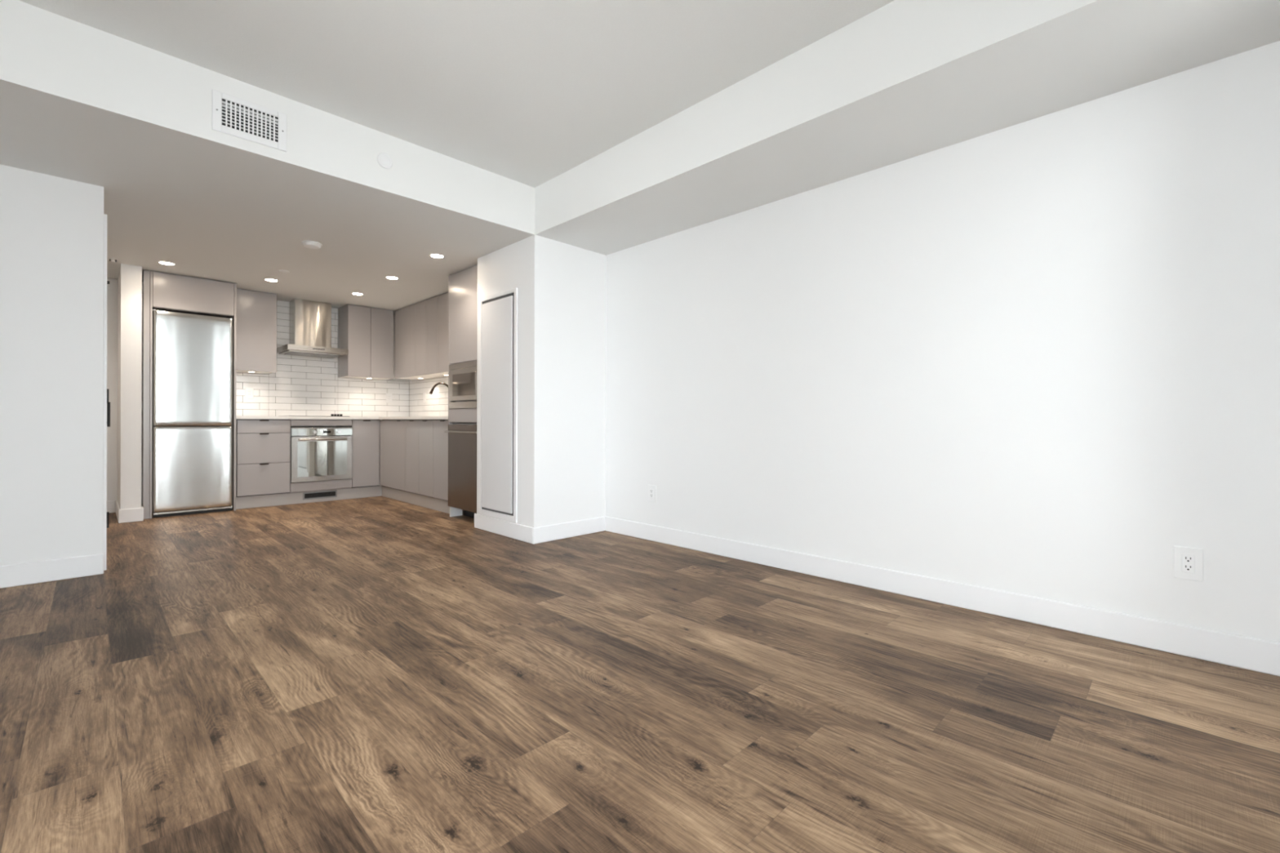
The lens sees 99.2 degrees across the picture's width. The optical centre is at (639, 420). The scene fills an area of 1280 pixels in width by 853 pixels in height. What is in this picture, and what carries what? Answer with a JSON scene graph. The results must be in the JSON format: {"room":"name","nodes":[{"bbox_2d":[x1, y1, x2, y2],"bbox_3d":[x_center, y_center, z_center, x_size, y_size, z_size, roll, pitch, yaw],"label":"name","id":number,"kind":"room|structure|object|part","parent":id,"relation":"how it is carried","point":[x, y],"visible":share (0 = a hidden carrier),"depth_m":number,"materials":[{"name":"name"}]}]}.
{"room":"empty living room","nodes":[
{"label":"empty living room","id":0,"kind":"room"},
{"bbox_2d":[0,164,103,565],"bbox_3d":[-3.766,-0.235,2.573,0.147,2.232,1.752,0,0,45],"label":"wall","id":1,"kind":"structure","parent":0,"point":[51,228],"depth_m":2.99,"materials":[{"name":"white paint"}]},
{"bbox_2d":[0,553,103,588],"bbox_3d":[-3.710,0.822,2.518,0.013,0.118,1.756,0,0,45],"label":"baseboard","id":2,"kind":"structure","parent":1,"relation":"attached to","point":[34,572],"depth_m":2.99,"materials":[{"name":"white paint"}]},
{"bbox_2d":[117,263,142,509],"bbox_3d":[-4.690,-0.237,4.999,0.760,2.232,0.134,0,0,45],"label":"wall column","id":3,"kind":"structure","parent":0,"point":[130,277],"depth_m":4.74,"materials":[{"name":"white paint"}]},
{"bbox_2d":[115,500,143,523],"bbox_3d":[-4.683,0.820,4.990,0.760,0.118,0.160,0,0,45],"label":"baseboard","id":4,"kind":"structure","parent":3,"relation":"attached to","point":[127,515],"depth_m":4.73,"materials":[{"name":"white paint"}]},
{"bbox_2d":[106,278,409,512],"bbox_3d":[-4.722,-0.237,5.562,0.160,2.232,4.652,0,0,45],"label":"wall","id":5,"kind":"structure","parent":0,"point":[112,288],"depth_m":5.20,"materials":[{"name":"white paint"}]},
{"bbox_2d":[106,500,115,513],"bbox_3d":[-5.671,0.817,4.541,0.013,0.118,1.869,0,0,45],"label":"baseboard","id":6,"kind":"structure","parent":5,"relation":"attached to","point":[110,504],"depth_m":5.18,"materials":[{"name":"white paint"}]},
{"bbox_2d":[235,288,276,373],"bbox_3d":[-4.122,-0.934,5.774,0.368,0.833,0.385,0,0,45],"label":"upper cabinet","id":7,"kind":"object","parent":5,"relation":"attached to","point":[256,311],"visible":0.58,"depth_m":5.66,"materials":[{"name":"beige laminate"}]},
{"bbox_2d":[276,298,348,358],"bbox_3d":[-3.681,-1.042,6.127,0.482,0.613,0.594,0,0,45],"label":"range hood","id":8,"kind":"object","parent":5,"relation":"attached to","point":[309,321],"visible":0.98,"depth_m":6.10,"materials":[{"name":"silver metal"}]},
{"bbox_3d":[-3.689,-0.746,6.134,0.458,0.011,0.554,0,0,45],"label":"underside frame","id":9,"kind":"part","parent":8,"relation":"part of","materials":[{"name":"silver metal"}]},
{"bbox_2d":[235,300,408,417],"bbox_3d":[-3.709,-0.700,6.462,0.010,1.300,1.946,0,0,45],"label":"tile backsplash","id":10,"kind":"structure","parent":5,"relation":"attached to","point":[300,385],"depth_m":6.34,"materials":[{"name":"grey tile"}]},
{"bbox_2d":[244,387,253,399],"bbox_3d":[-4.242,-0.298,5.911,0.008,0.120,0.076,0,0,45],"label":"wall outlet","id":11,"kind":"object","parent":10,"relation":"attached to","point":[248,391],"visible":1,"depth_m":5.91,"materials":[{"name":"white plastic"}]},
{"bbox_2d":[247,390,251,396],"bbox_3d":[-4.240,-0.298,5.909,0.003,0.068,0.035,0,0,45],"label":"receptacle","id":12,"kind":"object","parent":11,"relation":"attached to","point":[249,392],"depth_m":5.91,"materials":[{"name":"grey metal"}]},
{"bbox_2d":[386,393,391,403],"bbox_3d":[-3.205,-0.290,6.957,0.008,0.120,0.076,0,0,45],"label":"wall outlet","id":13,"kind":"object","parent":10,"relation":"attached to","point":[388,396],"visible":1,"depth_m":6.95,"materials":[{"name":"white plastic"}]},
{"bbox_2d":[337,304,394,380],"bbox_3d":[-3.313,-0.932,6.591,0.368,0.833,0.517,0,0,45],"label":"upper cabinet","id":14,"kind":"object","parent":5,"relation":"attached to","point":[367,333],"visible":1,"depth_m":6.44,"materials":[{"name":"beige laminate"}]},
{"bbox_3d":[-3.285,-0.928,6.372,0.020,0.824,0.244,0,0,45],"label":"door","id":15,"kind":"part","parent":14,"relation":"part of","materials":[{"name":"beige laminate"}]},
{"bbox_3d":[-3.103,-0.927,6.556,0.020,0.824,0.267,0,0,45],"label":"door","id":16,"kind":"part","parent":14,"relation":"part of","materials":[{"name":"beige laminate"}]},
{"bbox_2d":[17,0,894,187],"bbox_3d":[-0.437,-1.730,1.423,3.989,0.100,4.800,0,0,45],"label":"ceiling","id":17,"kind":"structure","parent":0,"point":[528,92],"depth_m":2.50,"materials":[{"name":"paint"}]},
{"bbox_2d":[476,235,605,527],"bbox_3d":[-0.759,-0.228,4.522,0.828,2.232,0.845,0,0,45],"label":"wall","id":18,"kind":"structure","parent":0,"point":[561,286],"depth_m":4.13,"materials":[{"name":"white paint"}]},
{"bbox_2d":[478,288,517,523],"bbox_3d":[-1.121,-0.116,4.275,0.558,1.763,0.016,0,0,45],"label":"access panel","id":19,"kind":"object","parent":18,"relation":"attached to","point":[498,313],"visible":1,"depth_m":4.25,"materials":[{"name":"white paint"}]},
{"bbox_2d":[0,496,1279,852],"bbox_3d":[-1.903,0.945,2.869,7.900,0.120,4.800,0,0,45],"label":"floor","id":20,"kind":"structure","parent":0,"point":[375,674],"depth_m":1.67,"materials":[{"name":"brown wood"}]},
{"bbox_2d":[142,270,236,519],"bbox_3d":[-4.413,-0.235,5.313,0.626,2.228,0.674,0,0,45],"label":"refrigerator surround","id":21,"kind":"object","parent":20,"relation":"on","point":[162,291],"visible":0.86,"depth_m":5.00,"materials":[{"name":"beige laminate"}]},
{"bbox_3d":[-4.613,-0.234,5.112,0.626,2.226,0.014,0,0,45],"label":"panel","id":22,"kind":"part","parent":21,"relation":"part of","materials":[{"name":"beige laminate"}]},
{"bbox_3d":[-4.180,-1.184,5.116,0.020,0.312,0.592,0,0,45],"label":"door","id":23,"kind":"part","parent":21,"relation":"part of","materials":[{"name":"beige laminate"}]},
{"bbox_3d":[-4.182,-0.233,5.547,0.626,2.226,0.017,0,0,45],"label":"panel","id":24,"kind":"part","parent":21,"relation":"part of","materials":[{"name":"beige laminate"}]},
{"bbox_2d":[151,309,232,517],"bbox_3d":[-4.395,-0.065,5.322,0.605,1.888,0.586,0,0,45],"label":"refrigerator","id":25,"kind":"object","parent":20,"relation":"on","point":[192,420],"visible":0.99,"depth_m":5.09,"materials":[{"name":"grey metal"}]},
{"bbox_3d":[-4.199,-0.476,5.131,0.060,1.044,0.581,0,0,45],"label":"door","id":26,"kind":"part","parent":25,"relation":"part of","materials":[{"name":"silver metal"}]},
{"bbox_3d":[-4.201,0.442,5.131,0.060,0.772,0.581,0,0,45],"label":"door","id":27,"kind":"part","parent":25,"relation":"part of","materials":[{"name":"silver metal"}]},
{"bbox_3d":[-4.206,0.842,5.136,0.058,0.016,0.577,0,0,45],"label":"rail","id":28,"kind":"part","parent":25,"relation":"part of","materials":[{"name":"silver metal"}]},
{"bbox_2d":[235,418,289,497],"bbox_3d":[-4.020,0.373,5.729,0.579,0.779,0.467,0,0,45],"label":"base cabinet","id":29,"kind":"object","parent":20,"relation":"on","point":[262,446],"visible":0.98,"depth_m":5.53,"materials":[{"name":"beige laminate"}]},
{"bbox_3d":[-3.828,0.591,5.546,0.020,0.312,0.451,0,0,45],"label":"drawer","id":30,"kind":"part","parent":29,"relation":"part of","materials":[{"name":"beige laminate"}]},
{"bbox_3d":[-3.827,0.279,5.546,0.020,0.302,0.451,0,0,45],"label":"drawer","id":31,"kind":"part","parent":29,"relation":"part of","materials":[{"name":"beige laminate"}]},
{"bbox_3d":[-3.827,0.058,5.546,0.020,0.132,0.451,0,0,45],"label":"drawer","id":32,"kind":"part","parent":29,"relation":"part of","materials":[{"name":"beige laminate"}]},
{"bbox_2d":[235,415,448,419],"bbox_3d":[-2.866,-0.031,5.620,2.376,0.030,1.936,0,0,45],"label":"countertop","id":33,"kind":"structure","parent":29,"relation":"on","point":[237,416],"depth_m":5.78,"materials":[{"name":"white stone"}]},
{"bbox_2d":[280,413,342,416],"bbox_3d":[-3.651,-0.062,6.104,0.460,0.028,0.590,0,0,45],"label":"cooktop","id":34,"kind":"object","parent":33,"relation":"in","point":[331,415],"visible":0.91,"depth_m":5.99,"materials":[{"name":"black glass"}]},
{"bbox_3d":[-3.651,-0.051,6.104,0.460,0.005,0.590,0,0,45],"label":"glass plate","id":35,"kind":"part","parent":34,"relation":"part of","materials":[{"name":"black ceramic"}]},
{"bbox_2d":[429,382,448,394],"bbox_3d":[-2.178,-0.235,6.006,0.104,0.380,0.274,0,0,45],"label":"faucet","id":36,"kind":"object","parent":33,"relation":"on","point":[440,383],"visible":0.48,"depth_m":5.97,"materials":[{"name":"brown metal"}]},
{"bbox_3d":[-2.191,-0.280,6.028,0.023,0.289,0.230,0,0,45],"label":"spout","id":37,"kind":"part","parent":36,"relation":"part of","materials":[{"name":"brown metal"}]},
{"bbox_2d":[235,485,381,509],"bbox_3d":[-3.353,0.824,6.093,0.018,0.116,1.926,0,0,45],"label":"trim","id":38,"kind":"structure","parent":20,"relation":"on","point":[353,493],"depth_m":5.77,"materials":[{"name":"grey wood"}]},
{"bbox_2d":[302,489,337,499],"bbox_3d":[-3.487,0.807,5.939,0.008,0.078,0.330,0,0,45],"label":"air vent","id":39,"kind":"object","parent":38,"relation":"in","point":[324,494],"visible":1,"depth_m":5.94,"materials":[{"name":"grey metal"}]},
{"bbox_2d":[289,419,351,493],"bbox_3d":[-3.650,0.374,6.113,0.565,0.779,0.598,0,0,45],"label":"base cabinet","id":40,"kind":"object","parent":20,"relation":"on","point":[317,486],"visible":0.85,"depth_m":5.89,"materials":[{"name":"beige laminate"}]},
{"bbox_3d":[-3.457,0.702,5.921,0.020,0.092,0.595,0,0,45],"label":"panel","id":41,"kind":"part","parent":40,"relation":"part of","materials":[{"name":"beige laminate"}]},
{"bbox_3d":[-3.455,0.023,5.921,0.020,0.061,0.595,0,0,45],"label":"panel","id":42,"kind":"part","parent":40,"relation":"part of","materials":[{"name":"beige laminate"}]},
{"bbox_2d":[290,426,352,482],"bbox_3d":[-3.608,0.354,6.072,0.568,0.594,0.590,0,0,45],"label":"oven","id":43,"kind":"object","parent":40,"relation":"in","point":[317,453],"visible":0.99,"depth_m":5.88,"materials":[{"name":"grey metal"}]},
{"bbox_3d":[-3.448,0.080,5.914,0.028,0.010,0.590,0,0,45],"label":"trim","id":44,"kind":"part","parent":43,"relation":"part of","materials":[{"name":"silver metal"}]},
{"bbox_3d":[-3.455,0.123,5.921,0.052,0.074,0.590,0,0,45],"label":"control panel","id":45,"kind":"part","parent":43,"relation":"part of","materials":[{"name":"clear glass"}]},
{"bbox_3d":[-3.437,0.409,5.902,0.001,0.375,0.480,0,0,45],"label":"door glass","id":46,"kind":"part","parent":43,"relation":"part of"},
{"bbox_3d":[-3.421,0.200,5.887,0.044,0.017,0.458,0,0,45],"label":"handle","id":47,"kind":"part","parent":43,"relation":"part of","materials":[{"name":"silver metal"}]},
{"bbox_2d":[351,419,380,488],"bbox_3d":[-3.324,0.374,6.432,0.579,0.779,0.311,0,0,45],"label":"base cabinet","id":48,"kind":"object","parent":20,"relation":"on","point":[366,438],"visible":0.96,"depth_m":6.23,"materials":[{"name":"beige laminate"}]},
{"bbox_2d":[379,419,407,492],"bbox_3d":[-2.569,0.376,6.274,0.727,0.779,0.584,0,0,45],"label":"base cabinet","id":49,"kind":"object","parent":20,"relation":"on","point":[393,432],"visible":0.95,"depth_m":6.06,"materials":[{"name":"beige laminate"}]},
{"bbox_2d":[381,485,449,513],"bbox_3d":[-2.372,0.826,5.752,1.852,0.116,0.018,0,0,45],"label":"trim","id":50,"kind":"structure","parent":20,"relation":"on","point":[414,499],"depth_m":5.71,"materials":[{"name":"grey wood"}]},
{"bbox_2d":[405,419,435,498],"bbox_3d":[-2.073,0.378,5.782,0.662,0.779,0.584,0,0,45],"label":"base cabinet","id":51,"kind":"object","parent":20,"relation":"on","point":[419,433],"visible":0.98,"depth_m":5.56,"materials":[{"name":"beige laminate"}]},
{"bbox_3d":[-2.380,0.373,5.709,0.329,0.755,0.020,0,0,45],"label":"door","id":52,"kind":"part","parent":51,"relation":"part of","materials":[{"name":"beige laminate"}]},
{"bbox_3d":[-2.144,0.373,5.474,0.329,0.755,0.020,0,0,45],"label":"door","id":53,"kind":"part","parent":51,"relation":"part of","materials":[{"name":"beige laminate"}]},
{"bbox_2d":[433,419,448,501],"bbox_3d":[-1.694,0.378,5.406,0.398,0.779,0.584,0,0,45],"label":"base cabinet","id":54,"kind":"object","parent":20,"relation":"on","point":[440,437],"visible":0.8,"depth_m":5.24,"materials":[{"name":"beige laminate"}]},
{"bbox_2d":[444,422,476,517],"bbox_3d":[-1.349,0.455,5.002,0.599,0.864,0.657,0,0,45],"label":"dishwasher","id":55,"kind":"object","parent":20,"relation":"on","point":[462,437],"visible":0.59,"depth_m":4.81,"materials":[{"name":"grey metal"}]},
{"bbox_3d":[-1.568,0.099,4.784,0.584,0.018,0.038,0,0,45],"label":"handle","id":56,"kind":"part","parent":55,"relation":"part of","materials":[{"name":"silver metal"}]},
{"bbox_3d":[-1.435,0.837,4.902,0.579,0.100,0.015,0,0,45],"label":"toe panel","id":57,"kind":"part","parent":55,"relation":"part of","materials":[{"name":"black rubber"}]},
{"bbox_2d":[448,264,477,516],"bbox_3d":[-1.322,-0.229,5.019,0.660,2.231,0.618,0,0,45],"label":"tall cabinet","id":58,"kind":"object","parent":20,"relation":"on","point":[462,285],"visible":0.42,"depth_m":4.85,"materials":[{"name":"beige laminate"}]},
{"bbox_3d":[-1.548,-0.274,5.243,0.022,2.121,0.618,0,0,45],"label":"panel","id":59,"kind":"part","parent":58,"relation":"part of","materials":[{"name":"beige laminate"}]},
{"bbox_3d":[-1.537,-0.047,4.811,0.601,0.122,0.020,0,0,45],"label":"filler panel","id":60,"kind":"part","parent":58,"relation":"part of","materials":[{"name":"beige laminate"}]},
{"bbox_2d":[448,360,477,408],"bbox_3d":[-1.389,-0.312,4.960,0.599,0.404,0.462,0,0,45],"label":"microwave","id":61,"kind":"object","parent":58,"relation":"in","point":[462,376],"visible":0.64,"depth_m":4.81,"materials":[{"name":"grey metal"}]},
{"bbox_3d":[-1.729,-0.318,5.021,0.030,0.292,0.051,0,0,45],"label":"trim","id":62,"kind":"part","parent":61,"relation":"part of","materials":[{"name":"silver metal"}]},
{"bbox_3d":[-1.528,-0.140,4.820,0.599,0.060,0.053,0,0,45],"label":"trim","id":63,"kind":"part","parent":61,"relation":"part of","materials":[{"name":"silver metal"}]},
{"bbox_3d":[-1.529,-0.321,4.817,0.533,0.282,0.059,0,0,45],"label":"door","id":64,"kind":"part","parent":61,"relation":"part of","materials":[{"name":"silver metal"}]},
{"bbox_3d":[-1.557,-0.320,4.801,0.414,0.197,0.002,0,0,45],"label":"door glass","id":65,"kind":"part","parent":61,"relation":"part of","materials":[{"name":"glass"}]},
{"bbox_3d":[-1.535,-0.928,4.811,0.601,0.813,0.020,0,0,45],"label":"door","id":66,"kind":"part","parent":58,"relation":"part of","materials":[{"name":"beige laminate"}]},
{"bbox_2d":[0,0,1279,315],"bbox_3d":[-1.908,-1.565,2.880,7.930,0.437,4.800,0,0,45],"label":"ceiling","id":67,"kind":"structure","parent":0,"point":[80,102],"depth_m":2.76,"materials":[{"name":"paint"}]},
{"bbox_2d":[107,257,117,262],"bbox_3d":[-4.401,-1.339,4.548,0.060,0.026,0.060,0,0,45],"label":"sprinkler","id":68,"kind":"object","parent":67,"relation":"attached to","point":[110,259],"visible":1,"depth_m":4.54,"materials":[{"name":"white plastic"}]},
{"bbox_2d":[157,261,175,265],"bbox_3d":[-4.055,-1.349,4.665,0.116,0.004,0.116,0,0,45],"label":"recessed light","id":69,"kind":"object","parent":67,"relation":"in","point":[159,262],"visible":1,"depth_m":4.65,"materials":[{"name":"white plastic"}]},
{"bbox_2d":[212,88,286,151],"bbox_3d":[-1.948,-1.496,2.725,0.009,0.193,0.308,0,0,45],"label":"ceiling vent","id":70,"kind":"object","parent":67,"relation":"in","point":[258,124],"visible":1,"depth_m":2.72,"materials":[{"name":"white metal"}]},
{"bbox_3d":[-2.015,-1.500,2.654,0.004,0.129,0.006,0,0,45],"label":"vertical blade","id":71,"kind":"part","parent":70,"relation":"part of","materials":[{"name":"white plastic"}]},
{"bbox_3d":[-2.003,-1.500,2.667,0.004,0.129,0.006,0,0,45],"label":"vertical blade","id":72,"kind":"part","parent":70,"relation":"part of","materials":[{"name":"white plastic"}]},
{"bbox_3d":[-1.990,-1.500,2.679,0.004,0.129,0.006,0,0,45],"label":"vertical blade","id":73,"kind":"part","parent":70,"relation":"part of","materials":[{"name":"white plastic"}]},
{"bbox_3d":[-1.978,-1.500,2.692,0.004,0.129,0.006,0,0,45],"label":"vertical blade","id":74,"kind":"part","parent":70,"relation":"part of","materials":[{"name":"white plastic"}]},
{"bbox_3d":[-1.965,-1.500,2.705,0.004,0.129,0.006,0,0,45],"label":"vertical blade","id":75,"kind":"part","parent":70,"relation":"part of","materials":[{"name":"white plastic"}]},
{"bbox_3d":[-1.952,-1.500,2.718,0.004,0.129,0.006,0,0,45],"label":"vertical blade","id":76,"kind":"part","parent":70,"relation":"part of","materials":[{"name":"white plastic"}]},
{"bbox_3d":[-1.940,-1.500,2.730,0.004,0.129,0.006,0,0,45],"label":"vertical blade","id":77,"kind":"part","parent":70,"relation":"part of","materials":[{"name":"white plastic"}]},
{"bbox_3d":[-1.927,-1.500,2.743,0.004,0.129,0.006,0,0,45],"label":"vertical blade","id":78,"kind":"part","parent":70,"relation":"part of","materials":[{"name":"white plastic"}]},
{"bbox_3d":[-1.914,-1.500,2.756,0.004,0.129,0.006,0,0,45],"label":"vertical blade","id":79,"kind":"part","parent":70,"relation":"part of","materials":[{"name":"white plastic"}]},
{"bbox_3d":[-1.902,-1.500,2.769,0.004,0.129,0.006,0,0,45],"label":"vertical blade","id":80,"kind":"part","parent":70,"relation":"part of","materials":[{"name":"white plastic"}]},
{"bbox_3d":[-1.889,-1.500,2.781,0.004,0.129,0.006,0,0,45],"label":"vertical blade","id":81,"kind":"part","parent":70,"relation":"part of","materials":[{"name":"white plastic"}]},
{"bbox_3d":[-1.877,-1.500,2.794,0.004,0.129,0.006,0,0,45],"label":"vertical blade","id":82,"kind":"part","parent":70,"relation":"part of","materials":[{"name":"white plastic"}]},
{"bbox_2d":[264,278,278,281],"bbox_3d":[-3.532,-1.348,5.218,0.116,0.004,0.116,0,0,45],"label":"recessed light","id":83,"kind":"object","parent":67,"relation":"in","point":[266,279],"visible":1,"depth_m":5.22,"materials":[{"name":"white plastic"}]},
{"bbox_2d":[278,270,289,273],"bbox_3d":[-3.213,-1.346,4.913,0.084,0.007,0.084,0,0,45],"label":"sprinkler cover","id":84,"kind":"object","parent":67,"relation":"attached to","point":[281,271],"visible":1,"depth_m":4.90,"materials":[{"name":"white plastic"}]},
{"bbox_2d":[302,240,322,248],"bbox_3d":[-2.492,-1.331,4.138,0.132,0.032,0.132,0,0,45],"label":"smoke detector","id":85,"kind":"object","parent":67,"relation":"attached to","point":[308,244],"visible":1,"depth_m":4.10,"materials":[{"name":"white plastic"}]},
{"bbox_2d":[351,292,364,295],"bbox_3d":[-2.996,-1.346,5.777,0.116,0.004,0.116,0,0,45],"label":"recessed light","id":86,"kind":"object","parent":67,"relation":"in","point":[353,293],"visible":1,"depth_m":5.76,"materials":[{"name":"white plastic"}]},
{"bbox_2d":[377,152,392,168],"bbox_3d":[-1.490,-1.522,3.186,0.010,0.088,0.088,0,0,45],"label":"sprinkler cover","id":87,"kind":"object","parent":67,"relation":"attached to","point":[384,159],"visible":1,"depth_m":3.18,"materials":[{"name":"white plastic"}]},
{"bbox_2d":[385,275,398,279],"bbox_3d":[-2.333,-1.345,5.122,0.116,0.004,0.116,0,0,45],"label":"recessed light","id":88,"kind":"object","parent":67,"relation":"in","point":[386,277],"visible":1,"depth_m":5.12,"materials":[{"name":"white plastic"}]},
{"bbox_2d":[429,253,444,257],"bbox_3d":[-1.654,-1.343,4.439,0.116,0.004,0.116,0,0,45],"label":"recessed light","id":89,"kind":"object","parent":67,"relation":"in","point":[434,255],"visible":1,"depth_m":4.43,"materials":[{"name":"white plastic"}]},
{"bbox_2d":[409,40,1279,642],"bbox_3d":[-0.273,-0.395,4.490,7.870,2.569,0.111,0,0,45],"label":"wall","id":90,"kind":"structure","parent":0,"point":[1038,357],"depth_m":2.49,"materials":[{"name":"white paint"}]},
{"bbox_2d":[394,303,441,379],"bbox_3d":[-2.667,-0.931,6.552,0.594,0.833,0.330,0,0,45],"label":"upper cabinet","id":91,"kind":"object","parent":90,"relation":"attached to","point":[405,317],"visible":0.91,"depth_m":6.42,"materials":[{"name":"beige laminate"}]},
{"bbox_3d":[-2.776,-0.927,6.442,0.592,0.824,0.020,0,0,45],"label":"door","id":92,"kind":"part","parent":91,"relation":"part of","materials":[{"name":"beige laminate"}]},
{"bbox_2d":[408,377,448,416],"bbox_3d":[-2.173,-0.279,6.303,2.401,0.465,0.010,0,0,45],"label":"tile backsplash","id":93,"kind":"structure","parent":90,"relation":"attached to","point":[436,404],"depth_m":6.73,"materials":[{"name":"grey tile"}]},
{"bbox_2d":[422,392,426,402],"bbox_3d":[-2.691,-0.288,6.802,0.076,0.120,0.008,0,0,45],"label":"wall outlet","id":94,"kind":"object","parent":93,"relation":"attached to","point":[424,393],"visible":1,"depth_m":6.79,"materials":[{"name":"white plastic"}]},
{"bbox_2d":[415,296,448,377],"bbox_3d":[-2.252,-0.930,6.141,0.571,0.833,0.330,0,0,45],"label":"upper cabinet","id":95,"kind":"object","parent":90,"relation":"attached to","point":[426,311],"visible":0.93,"depth_m":6.01,"materials":[{"name":"beige laminate"}]},
{"bbox_3d":[-2.459,-0.926,6.128,0.292,0.824,0.020,0,0,45],"label":"door","id":96,"kind":"part","parent":95,"relation":"part of","materials":[{"name":"beige laminate"}]},
{"bbox_3d":[-2.256,-0.925,5.926,0.273,0.824,0.020,0,0,45],"label":"door","id":97,"kind":"part","parent":95,"relation":"part of","materials":[{"name":"beige laminate"}]},
{"bbox_2d":[437,292,448,373],"bbox_3d":[-1.753,-0.929,5.646,0.830,0.833,0.330,0,0,45],"label":"upper cabinet","id":98,"kind":"object","parent":90,"relation":"attached to","point":[442,300],"visible":0.18,"depth_m":5.74,"materials":[{"name":"beige laminate"}]},
{"bbox_2d":[648,484,656,502],"bbox_3d":[0.088,0.539,4.044,0.078,0.122,0.010,0,0,45],"label":"wall outlet","id":99,"kind":"object","parent":90,"relation":"attached to","point":[651,489],"visible":1,"depth_m":4.04,"materials":[{"name":"white plastic"}]},
{"bbox_2d":[649,488,653,497],"bbox_3d":[0.086,0.539,4.042,0.035,0.068,0.003,0,0,45],"label":"receptacle","id":100,"kind":"object","parent":99,"relation":"attached to","point":[651,490],"depth_m":4.04,"materials":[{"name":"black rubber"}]},
{"bbox_2d":[474,513,1279,676],"bbox_3d":[0.551,0.832,3.101,4.740,0.118,0.699,0,0,45],"label":"baseboard","id":101,"kind":"structure","parent":90,"relation":"attached to","point":[1257,655],"depth_m":2.58,"materials":[{"name":"white paint"}]},
{"bbox_2d":[1173,545,1203,581],"bbox_3d":[2.082,0.542,2.068,0.080,0.122,0.010,0,0,45],"label":"wall outlet","id":102,"kind":"object","parent":90,"relation":"attached to","point":[1188,564],"visible":1,"depth_m":2.06,"materials":[{"name":"white plastic"}]},
{"bbox_2d":[1182,554,1195,573],"bbox_3d":[2.080,0.542,2.066,0.035,0.068,0.003,0,0,45],"label":"receptacle","id":103,"kind":"object","parent":102,"relation":"attached to","point":[1188,560],"depth_m":2.06,"materials":[{"name":"white plastic"}]},
{"bbox_3d":[-4.230,-0.236,3.033,1.160,2.232,1.752,0,0,45],"label":"wall","id":104,"kind":"structure","parent":0,"visible":0},
{"bbox_2d":[102,213,107,570],"bbox_3d":[-3.494,-0.168,3.548,0.960,2.100,0.016,0,0,45],"label":"door","id":105,"kind":"structure","parent":104,"relation":"in","point":[105,216],"depth_m":3.21,"materials":[{"name":"white paint"}]},
{"bbox_2d":[106,280,110,528],"bbox_3d":[-3.511,-0.141,3.560,0.754,2.029,0.079,0,0,45],"label":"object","id":106,"kind":"structure","parent":105,"relation":"attached to","point":[108,282],"depth_m":3.75,"materials":[{"name":"black metal"}]},
{"bbox_3d":[-3.672,-0.089,3.746,0.050,0.260,0.040,0,0,45],"label":"handle","id":107,"kind":"part","parent":106,"relation":"part of","materials":[{"name":"black metal"}]}
]}

